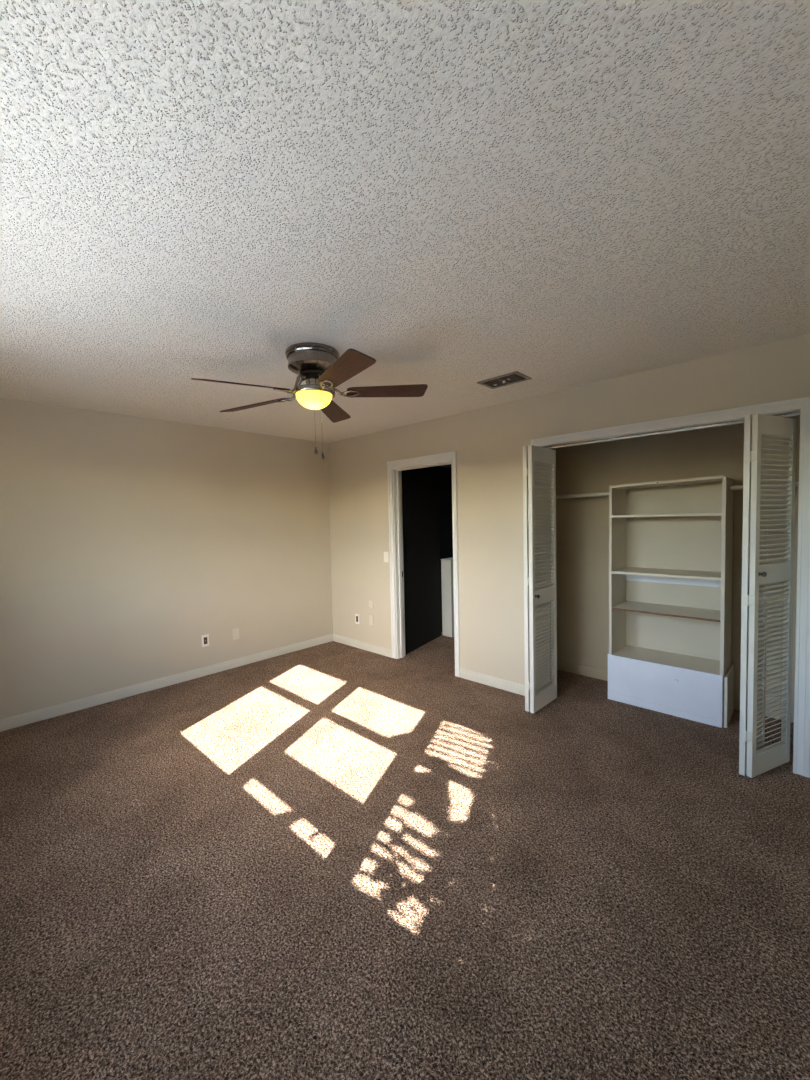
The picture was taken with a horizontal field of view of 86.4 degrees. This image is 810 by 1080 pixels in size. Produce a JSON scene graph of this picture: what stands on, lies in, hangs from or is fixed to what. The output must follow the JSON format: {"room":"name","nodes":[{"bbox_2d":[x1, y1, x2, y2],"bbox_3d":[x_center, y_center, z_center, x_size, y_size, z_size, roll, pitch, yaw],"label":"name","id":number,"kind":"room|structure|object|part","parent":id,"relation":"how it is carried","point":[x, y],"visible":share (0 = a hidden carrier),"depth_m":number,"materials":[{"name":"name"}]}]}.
{"room":"empty bedroom","nodes":[
{"label":"empty bedroom","id":0,"kind":"room"},
{"bbox_2d":[0,398,332,718],"bbox_3d":[-2.205,0.125,4.049,0.120,2.440,3.860,1,4,43],"label":"wall","id":1,"kind":"structure","parent":0,"point":[126,541],"depth_m":3.83,"materials":[{"name":"paint"}]},
{"bbox_2d":[0,634,332,731],"bbox_3d":[-2.123,1.301,4.066,0.014,0.086,3.600,1,4,43],"label":"baseboard","id":2,"kind":"structure","parent":1,"relation":"attached to","point":[19,720],"depth_m":3.85,"materials":[{"name":"paint"}]},
{"bbox_2d":[201,634,208,646],"bbox_3d":[-1.960,0.989,4.236,0.009,0.115,0.070,1,4,43],"label":"electrical outlet","id":3,"kind":"object","parent":1,"relation":"attached to","point":[205,638],"visible":1,"depth_m":4.23,"materials":[{"name":"white plastic"}]},
{"bbox_2d":[232,628,238,639],"bbox_3d":[-1.749,0.973,4.462,0.006,0.115,0.070,1,4,43],"label":"wall plate","id":4,"kind":"object","parent":1,"relation":"attached to","point":[235,632],"visible":1,"depth_m":4.46,"materials":[{"name":"beige plastic"}]},
{"bbox_2d":[0,0,809,442],"bbox_3d":[-0.361,-1.112,2.243,5.000,0.120,3.600,1,4,43],"label":"ceiling","id":5,"kind":"structure","parent":0,"point":[451,195],"depth_m":1.27,"materials":[{"name":"white paint"}]},
{"bbox_2d":[191,342,427,458],"bbox_3d":[-0.539,-0.750,2.420,1.288,0.613,1.248,1,4,43],"label":"ceiling fan","id":6,"kind":"object","parent":5,"relation":"hanging from","point":[317,364],"visible":1,"depth_m":2.36,"materials":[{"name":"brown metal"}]},
{"bbox_3d":[-0.789,-0.767,2.128,0.136,0.006,0.480,18,21,36],"label":"blade","id":7,"kind":"part","parent":6,"relation":"part of","materials":[{"name":"brown wood"}]},
{"bbox_3d":[-0.905,-0.818,2.617,0.477,0.006,0.136,-3,16,23],"label":"blade","id":8,"kind":"part","parent":6,"relation":"part of","materials":[{"name":"brown wood"}]},
{"bbox_3d":[-0.516,-0.787,2.451,0.204,0.083,0.204,1,4,43],"label":"lamp shade","id":9,"kind":"part","parent":6,"relation":"part of","materials":[{"name":"yellow glass"}]},
{"bbox_3d":[-0.475,-0.854,2.870,0.136,0.006,0.477,-15,1,6],"label":"blade","id":10,"kind":"part","parent":6,"relation":"part of","materials":[{"name":"brown wood"}]},
{"bbox_3d":[-0.300,-0.819,2.086,0.136,0.006,0.477,13,-5,-31],"label":"blade","id":11,"kind":"part","parent":6,"relation":"part of","materials":[{"name":"brown wood"}]},
{"bbox_3d":[-0.106,-0.877,2.548,0.478,0.006,0.136,-6,-10,-13],"label":"blade","id":12,"kind":"part","parent":6,"relation":"part of","materials":[{"name":"brown wood"}]},
{"bbox_2d":[477,371,531,388],"bbox_3d":[0.688,-1.103,2.996,0.310,0.016,0.208,1,4,43],"label":"ceiling vent","id":13,"kind":"object","parent":5,"relation":"in","point":[513,377],"visible":1,"depth_m":2.98,"materials":[{"name":"metal"}]},
{"bbox_2d":[0,635,809,1079],"bbox_3d":[0.089,1.415,2.782,5.000,0.120,4.750,1,4,43],"label":"floor","id":14,"kind":"structure","parent":0,"point":[332,860],"depth_m":1.75,"materials":[{"name":"brown carpet"}]},
{"bbox_2d":[608,475,733,727],"bbox_3d":[2.040,0.416,3.329,0.778,1.738,0.395,1,4,43],"label":"bookcase","id":15,"kind":"object","parent":14,"relation":"on","point":[671,541],"visible":1,"depth_m":3.37,"materials":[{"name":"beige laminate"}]},
{"bbox_3d":[1.773,0.417,3.590,0.020,1.722,0.380,1,4,43],"label":"panel","id":16,"kind":"part","parent":15,"relation":"part of","materials":[{"name":"beige laminate"}]},
{"bbox_3d":[1.916,1.110,3.232,0.752,0.366,0.013,1,4,43],"label":"panel","id":17,"kind":"part","parent":15,"relation":"part of","materials":[{"name":"white paint"}]},
{"bbox_3d":[2.047,0.933,3.362,0.708,0.018,0.372,1,4,43],"label":"shelf","id":18,"kind":"part","parent":15,"relation":"part of","materials":[{"name":"beige laminate"}]},
{"bbox_3d":[2.033,0.255,3.331,0.708,0.020,0.370,1,4,43],"label":"shelf","id":19,"kind":"part","parent":15,"relation":"part of","materials":[{"name":"beige laminate"}]},
{"bbox_3d":[2.044,0.544,3.350,0.706,0.012,0.353,1,4,43],"label":"shelf","id":20,"kind":"part","parent":15,"relation":"part of","materials":[{"name":"beige laminate"}]},
{"bbox_3d":[2.023,-0.190,3.309,0.708,0.018,0.370,1,4,43],"label":"shelf","id":21,"kind":"part","parent":15,"relation":"part of","materials":[{"name":"beige laminate"}]},
{"bbox_3d":[2.017,-0.433,3.297,0.708,0.038,0.372,1,4,43],"label":"panel","id":22,"kind":"part","parent":15,"relation":"part of","materials":[{"name":"beige laminate"}]},
{"bbox_3d":[2.166,0.416,3.476,0.708,1.718,0.008,1,4,43],"label":"panel","id":23,"kind":"part","parent":15,"relation":"part of","materials":[{"name":"white wood"}]},
{"bbox_3d":[2.304,0.426,3.091,0.022,1.728,0.380,1,4,43],"label":"panel","id":24,"kind":"part","parent":15,"relation":"part of","materials":[{"name":"beige laminate"}]},
{"bbox_2d":[438,464,450,467],"bbox_3d":[1.067,-1.329,6.328,3.080,0.100,4.080,1,4,43],"label":"ceiling","id":25,"kind":"structure","parent":0,"point":[449,465],"depth_m":7.89,"materials":[{"name":"paint"}]},
{"bbox_2d":[438,467,452,631],"bbox_3d":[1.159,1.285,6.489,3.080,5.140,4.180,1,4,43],"label":"wall","id":26,"kind":"structure","parent":0,"point":[445,474],"depth_m":8.12,"materials":[{"name":"paint"}]},
{"bbox_2d":[441,557,453,636],"bbox_3d":[1.058,0.691,5.996,0.160,0.978,1.576,1,4,43],"label":"wall","id":27,"kind":"structure","parent":0,"point":[447,563],"depth_m":5.42,"materials":[{"name":"paint"}]},
{"bbox_2d":[327,334,809,761],"bbox_3d":[0.940,0.073,3.656,5.000,2.440,0.120,1,4,43],"label":"wall","id":28,"kind":"structure","parent":0,"point":[488,442],"depth_m":3.74,"materials":[{"name":"paint"}]},
{"bbox_2d":[355,614,358,623],"bbox_3d":[-0.559,0.922,5.037,0.070,0.115,0.009,1,4,43],"label":"electrical outlet","id":29,"kind":"object","parent":28,"relation":"attached to","point":[356,615],"visible":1,"depth_m":5.04,"materials":[{"name":"white plastic"}]},
{"bbox_2d":[333,634,391,657],"bbox_3d":[-0.519,1.220,5.016,1.050,0.086,0.014,1,4,43],"label":"baseboard","id":30,"kind":"structure","parent":28,"relation":"attached to","point":[373,648],"depth_m":4.97,"materials":[{"name":"paint"}]},
{"bbox_2d":[369,615,373,625],"bbox_3d":[-0.380,0.904,4.868,0.070,0.115,0.006,1,4,43],"label":"wall plate","id":31,"kind":"object","parent":28,"relation":"attached to","point":[371,617],"visible":1,"depth_m":4.86,"materials":[{"name":"beige plastic"}]},
{"bbox_2d":[384,552,388,561],"bbox_3d":[-0.205,0.183,4.653,0.070,0.115,0.008,1,4,43],"label":"light switch","id":32,"kind":"object","parent":28,"relation":"attached to","point":[386,558],"visible":1,"depth_m":4.64,"materials":[{"name":"white plastic"}]},
{"bbox_2d":[387,451,459,676],"bbox_3d":[0.207,0.227,4.346,0.891,2.100,0.140,1,4,43],"label":"trim","id":33,"kind":"structure","parent":28,"relation":"attached to","point":[394,468],"depth_m":4.55,"materials":[{"name":"white paint"}]},
{"bbox_2d":[459,668,524,695],"bbox_3d":[0.784,1.249,3.791,0.742,0.086,0.014,1,4,43],"label":"baseboard","id":34,"kind":"structure","parent":28,"relation":"attached to","point":[517,688],"depth_m":3.79,"materials":[{"name":"paint"}]},
{"bbox_2d":[523,445,556,712],"bbox_3d":[1.053,0.294,3.321,0.104,1.985,0.388,1,4,43],"label":"door","id":35,"kind":"structure","parent":28,"relation":"in","point":[539,463],"depth_m":3.27,"materials":[{"name":"white paint"}]},
{"bbox_2d":[531,397,809,777],"bbox_3d":[1.674,0.259,2.968,1.650,2.101,0.140,1,4,43],"label":"trim","id":36,"kind":"structure","parent":28,"relation":"attached to","point":[800,407],"depth_m":2.41,"materials":[{"name":"white paint"}]},
{"bbox_2d":[739,414,796,777],"bbox_3d":[2.043,0.315,2.428,0.386,1.985,0.143,-3,3,-37],"label":"door","id":37,"kind":"structure","parent":28,"relation":"in","point":[769,469],"depth_m":2.39,"materials":[{"name":"white paint"}]},
{"bbox_3d":[1.931,0.185,2.327,0.029,0.029,0.031,-2,3,-24],"label":"knob","id":38,"kind":"part","parent":37,"relation":"part of","materials":[{"name":"silver metal"}]},
{"bbox_2d":[401,416,799,722],"bbox_3d":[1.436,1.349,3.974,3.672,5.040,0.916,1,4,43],"label":"wall","id":39,"kind":"structure","parent":0,"point":[582,524],"depth_m":3.92,"materials":[{"name":"paint"}]},
{"bbox_2d":[557,660,607,680],"bbox_3d":[1.681,1.219,4.004,0.640,0.086,0.014,1,4,43],"label":"baseboard","id":40,"kind":"structure","parent":39,"relation":"attached to","point":[564,666],"depth_m":4.02,"materials":[{"name":"paint"}]},
{"bbox_2d":[556,492,608,498],"bbox_3d":[1.502,-0.385,3.770,0.648,0.060,0.060,1,4,43],"label":"closet rod","id":41,"kind":"object","parent":39,"relation":"attached to","point":[605,493],"visible":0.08,"depth_m":3.72,"materials":[{"name":"beige paint"}]},
{"bbox_2d":[730,482,798,489],"bbox_3d":[2.469,-0.364,2.861,0.498,0.060,0.060,1,4,43],"label":"closet rod","id":42,"kind":"object","parent":39,"relation":"attached to","point":[732,487],"visible":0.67,"depth_m":2.99,"materials":[{"name":"beige paint"}]}
]}

